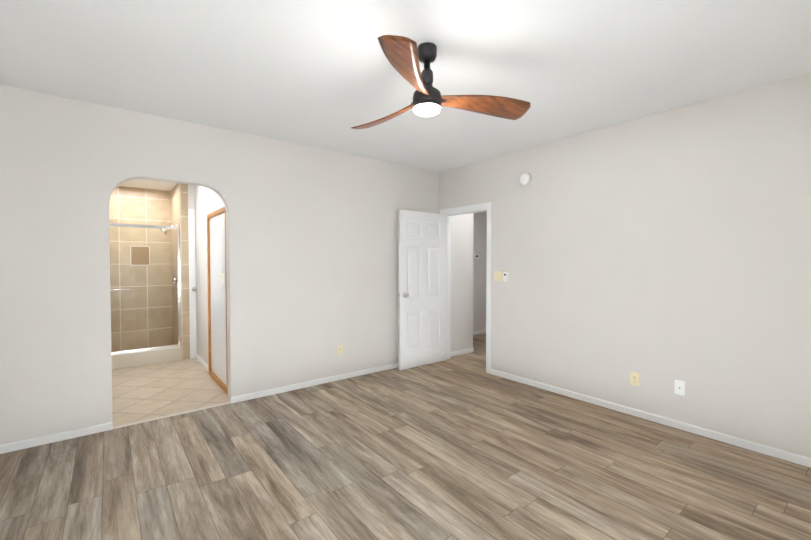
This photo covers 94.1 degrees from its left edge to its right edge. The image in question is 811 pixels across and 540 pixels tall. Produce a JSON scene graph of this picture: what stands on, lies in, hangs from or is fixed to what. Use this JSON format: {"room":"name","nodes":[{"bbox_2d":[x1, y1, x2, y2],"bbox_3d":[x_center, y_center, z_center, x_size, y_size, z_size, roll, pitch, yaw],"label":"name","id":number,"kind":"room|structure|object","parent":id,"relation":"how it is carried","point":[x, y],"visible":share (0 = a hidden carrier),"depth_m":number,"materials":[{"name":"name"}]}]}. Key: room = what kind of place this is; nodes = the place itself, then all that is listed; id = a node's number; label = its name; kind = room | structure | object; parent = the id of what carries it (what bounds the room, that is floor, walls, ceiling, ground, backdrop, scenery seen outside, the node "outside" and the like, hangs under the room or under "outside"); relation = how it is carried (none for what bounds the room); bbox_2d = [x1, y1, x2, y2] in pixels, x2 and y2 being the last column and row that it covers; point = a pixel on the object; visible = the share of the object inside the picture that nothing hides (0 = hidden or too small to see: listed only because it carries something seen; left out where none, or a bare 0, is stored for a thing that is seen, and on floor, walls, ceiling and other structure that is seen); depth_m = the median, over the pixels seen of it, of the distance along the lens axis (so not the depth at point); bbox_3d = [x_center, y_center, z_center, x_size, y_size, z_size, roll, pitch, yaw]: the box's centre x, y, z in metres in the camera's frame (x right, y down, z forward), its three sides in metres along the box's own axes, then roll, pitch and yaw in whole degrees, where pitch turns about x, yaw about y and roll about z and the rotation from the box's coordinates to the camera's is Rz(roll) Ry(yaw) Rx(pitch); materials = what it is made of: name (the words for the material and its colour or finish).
{"room":"empty bedroom","nodes":[
{"label":"empty bedroom","id":0,"kind":"room"},
{"bbox_2d":[109,186,172,351],"bbox_3d":[-4.026,0.006,5.679,1.060,2.450,0.150,-1,2,-38],"label":"wall","id":1,"kind":"structure","parent":0,"point":[133,205],"depth_m":5.64,"materials":[{"name":"tile"}]},
{"bbox_2d":[130,246,149,265],"bbox_3d":[-3.953,-0.213,5.630,0.244,0.294,0.010,-1,2,-38],"label":"shower niche","id":2,"kind":"object","parent":1,"relation":"attached to","point":[139,255],"depth_m":5.63,"materials":[{"name":"beige tile"}]},
{"bbox_2d":[118,179,177,190],"bbox_3d":[-3.107,-1.268,4.529,1.415,0.150,3.050,-1,2,-38],"label":"ceiling","id":3,"kind":"structure","parent":0,"point":[152,184],"depth_m":5.35,"materials":[{"name":"paint"}]},
{"bbox_2d":[171,183,189,359],"bbox_3d":[-3.324,0.008,5.564,0.100,2.450,0.900,-1,2,-38],"label":"wall","id":4,"kind":"structure","parent":0,"point":[179,204],"depth_m":5.23,"materials":[{"name":"tile"}]},
{"bbox_2d":[112,347,181,369],"bbox_3d":[-3.502,1.157,4.960,0.960,0.180,0.130,-1,2,-38],"label":"sill","id":5,"kind":"structure","parent":4,"relation":"attached to","point":[131,359],"depth_m":4.96,"materials":[{"name":"beige tile"}]},
{"bbox_2d":[109,223,180,354],"bbox_3d":[-3.487,0.238,4.929,0.948,1.660,0.074,-1,2,-38],"label":"shower enclosure","id":6,"kind":"object","parent":5,"relation":"on","point":[177,228],"visible":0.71,"depth_m":5.08,"materials":[{"name":"silver metal"}]},
{"bbox_2d":[173,278,177,287],"bbox_3d":[-3.273,0.161,5.367,0.067,0.197,0.170,-1,2,-38],"label":"shower valve","id":7,"kind":"object","parent":4,"relation":"attached to","point":[175,280],"depth_m":5.35,"materials":[{"name":"silver metal"}]},
{"bbox_2d":[188,184,196,346],"bbox_3d":[-2.975,0.013,5.368,0.205,2.450,0.120,-1,2,-38],"label":"wall","id":8,"kind":"structure","parent":0,"point":[191,196],"depth_m":5.27,"materials":[{"name":"paint"}]},
{"bbox_2d":[188,209,196,358],"bbox_3d":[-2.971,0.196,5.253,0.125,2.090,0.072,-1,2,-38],"label":"bathroom door","id":9,"kind":"structure","parent":8,"relation":"in","point":[192,275],"depth_m":5.28,"materials":[{"name":"white wood"}]},
{"bbox_2d":[195,185,224,364],"bbox_3d":[-2.273,0.032,4.547,0.120,2.450,2.000,-1,2,-38],"label":"wall","id":10,"kind":"structure","parent":0,"point":[208,201],"depth_m":4.92,"materials":[{"name":"paint"}]},
{"bbox_2d":[196,354,208,371],"bbox_3d":[-2.651,1.218,4.945,0.013,0.060,0.950,-1,2,-38],"label":"baseboard","id":11,"kind":"structure","parent":10,"relation":"attached to","point":[201,361],"depth_m":4.99,"materials":[{"name":"white wood"}]},
{"bbox_2d":[207,207,227,394],"bbox_3d":[-2.076,0.307,4.180,0.034,1.918,0.930,-1,2,-38],"label":"mirrored closet door","id":12,"kind":"structure","parent":10,"relation":"in","point":[217,295],"depth_m":4.22,"materials":[{"name":"brown wood"}]},
{"bbox_2d":[0,84,438,444],"bbox_3d":[-1.209,-0.032,4.035,4.410,2.600,0.120,-1,2,-38],"label":"wall","id":13,"kind":"structure","parent":0,"point":[312,270],"depth_m":3.43,"materials":[{"name":"paint"}]},
{"bbox_2d":[0,422,112,453],"bbox_3d":[-2.636,1.266,2.854,0.670,0.060,0.013,-1,2,-38],"label":"baseboard","id":14,"kind":"structure","parent":13,"relation":"attached to","point":[36,441],"depth_m":2.84,"materials":[{"name":"white wood"}]},
{"bbox_2d":[231,362,398,403],"bbox_3d":[-0.600,1.229,4.459,2.725,0.060,0.013,-1,2,-38],"label":"baseboard","id":15,"kind":"structure","parent":13,"relation":"attached to","point":[254,395],"depth_m":4.09,"materials":[{"name":"white wood"}]},
{"bbox_2d":[337,345,342,355],"bbox_3d":[-0.752,0.922,4.334,0.070,0.115,0.009,-1,2,-38],"label":"electrical outlet","id":16,"kind":"object","parent":13,"relation":"attached to","point":[339,349],"visible":1,"depth_m":4.33,"materials":[{"name":"beige plastic"}]},
{"bbox_2d":[0,333,810,539],"bbox_3d":[0.164,1.316,4.142,6.960,0.100,7.800,-1,2,-38],"label":"floor","id":17,"kind":"structure","parent":0,"point":[450,449],"depth_m":2.46,"materials":[{"name":"brown wood"}]},
{"bbox_2d":[113,402,230,428],"bbox_3d":[-2.035,1.291,3.356,0.895,0.026,0.040,-1,2,-38],"label":"trim","id":18,"kind":"structure","parent":17,"relation":"on","point":[147,420],"depth_m":3.32,"materials":[{"name":"beige wood"}]},
{"bbox_2d":[0,0,810,171],"bbox_3d":[0.164,-1.393,4.080,6.960,0.120,7.800,-1,2,-38],"label":"ceiling","id":19,"kind":"structure","parent":0,"point":[323,74],"depth_m":2.34,"materials":[{"name":"paint"}]},
{"bbox_2d":[351,35,530,128],"bbox_3d":[0.087,-1.101,2.300,1.174,0.382,1.094,-1,2,-38],"label":"ceiling fan","id":20,"kind":"object","parent":19,"relation":"hanging from","point":[404,55],"visible":1,"depth_m":2.16,"materials":[{"name":"brown wood"}]},
{"bbox_2d":[450,213,473,351],"bbox_3d":[0.534,-0.073,5.829,0.550,2.600,0.860,-1,2,-38],"label":"wall","id":21,"kind":"structure","parent":0,"point":[461,282],"depth_m":5.52,"materials":[{"name":"paint"}]},
{"bbox_2d":[450,348,473,356],"bbox_3d":[0.805,1.205,5.516,0.550,0.060,0.013,-1,2,-38],"label":"baseboard","id":22,"kind":"structure","parent":21,"relation":"attached to","point":[464,351],"depth_m":5.52,"materials":[{"name":"white wood"}]},
{"bbox_2d":[473,211,486,331],"bbox_3d":[1.093,-0.098,6.913,1.670,2.600,0.150,-1,2,-38],"label":"wall","id":23,"kind":"structure","parent":0,"point":[479,264],"depth_m":7.04,"materials":[{"name":"paint"}]},
{"bbox_2d":[473,330,485,334],"bbox_3d":[1.155,1.173,6.887,1.700,0.060,0.013,-1,2,-38],"label":"baseboard","id":24,"kind":"structure","parent":23,"relation":"attached to","point":[479,332],"depth_m":7.06,"materials":[{"name":"white wood"}]},
{"bbox_2d":[439,72,810,457],"bbox_3d":[1.900,-0.021,3.557,0.120,2.600,4.480,-1,2,-38],"label":"wall","id":25,"kind":"structure","parent":0,"point":[660,253],"depth_m":3.10,"materials":[{"name":"paint"}]},
{"bbox_2d":[398,210,445,369],"bbox_3d":[0.237,0.246,4.934,0.802,1.992,0.167,-1,2,-38],"label":"door","id":26,"kind":"structure","parent":25,"relation":"in","point":[422,280],"depth_m":4.89,"materials":[{"name":"painted wood"},{"name":"satin nickel"}]},
{"bbox_2d":[440,202,491,373],"bbox_3d":[0.810,0.210,4.945,0.152,2.074,0.894,-1,2,-38],"label":"door frame","id":27,"kind":"structure","parent":25,"relation":"attached to","point":[488,205],"depth_m":4.73,"materials":[{"name":"white wood"}]},
{"bbox_2d":[494,271,501,280],"bbox_3d":[1.091,0.073,4.469,0.022,0.115,0.116,-1,2,-38],"label":"light switch","id":28,"kind":"object","parent":25,"relation":"attached to","point":[497,275],"visible":1,"depth_m":4.47,"materials":[{"name":"beige plastic"}]},
{"bbox_2d":[503,272,507,281],"bbox_3d":[1.160,0.080,4.384,0.020,0.110,0.060,-1,2,-38],"label":"remote","id":29,"kind":"object","parent":25,"relation":"attached to","point":[505,276],"visible":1,"depth_m":4.37,"materials":[{"name":"white plastic"}]},
{"bbox_2d":[519,172,531,185],"bbox_3d":[1.309,-1.000,4.147,0.048,0.144,0.144,-1,2,-38],"label":"smoke detector","id":30,"kind":"object","parent":25,"relation":"attached to","point":[525,179],"visible":1,"depth_m":4.12,"materials":[{"name":"white plastic"}]},
{"bbox_2d":[630,372,638,385],"bbox_3d":[2.017,0.960,3.326,0.009,0.115,0.070,-1,2,-38],"label":"electrical outlet","id":31,"kind":"object","parent":25,"relation":"attached to","point":[634,378],"visible":1,"depth_m":3.32,"materials":[{"name":"beige plastic"}]},
{"bbox_2d":[491,369,810,467],"bbox_3d":[2.135,1.258,3.181,0.013,0.060,3.553,-1,2,-38],"label":"baseboard","id":32,"kind":"structure","parent":25,"relation":"attached to","point":[765,449],"depth_m":3.09,"materials":[{"name":"white wood"}]},
{"bbox_2d":[675,380,684,395],"bbox_3d":[2.224,0.956,3.063,0.009,0.115,0.070,-1,2,-38],"label":"electrical outlet","id":33,"kind":"object","parent":25,"relation":"attached to","point":[679,387],"visible":1,"depth_m":3.06,"materials":[{"name":"white plastic"}]}
]}

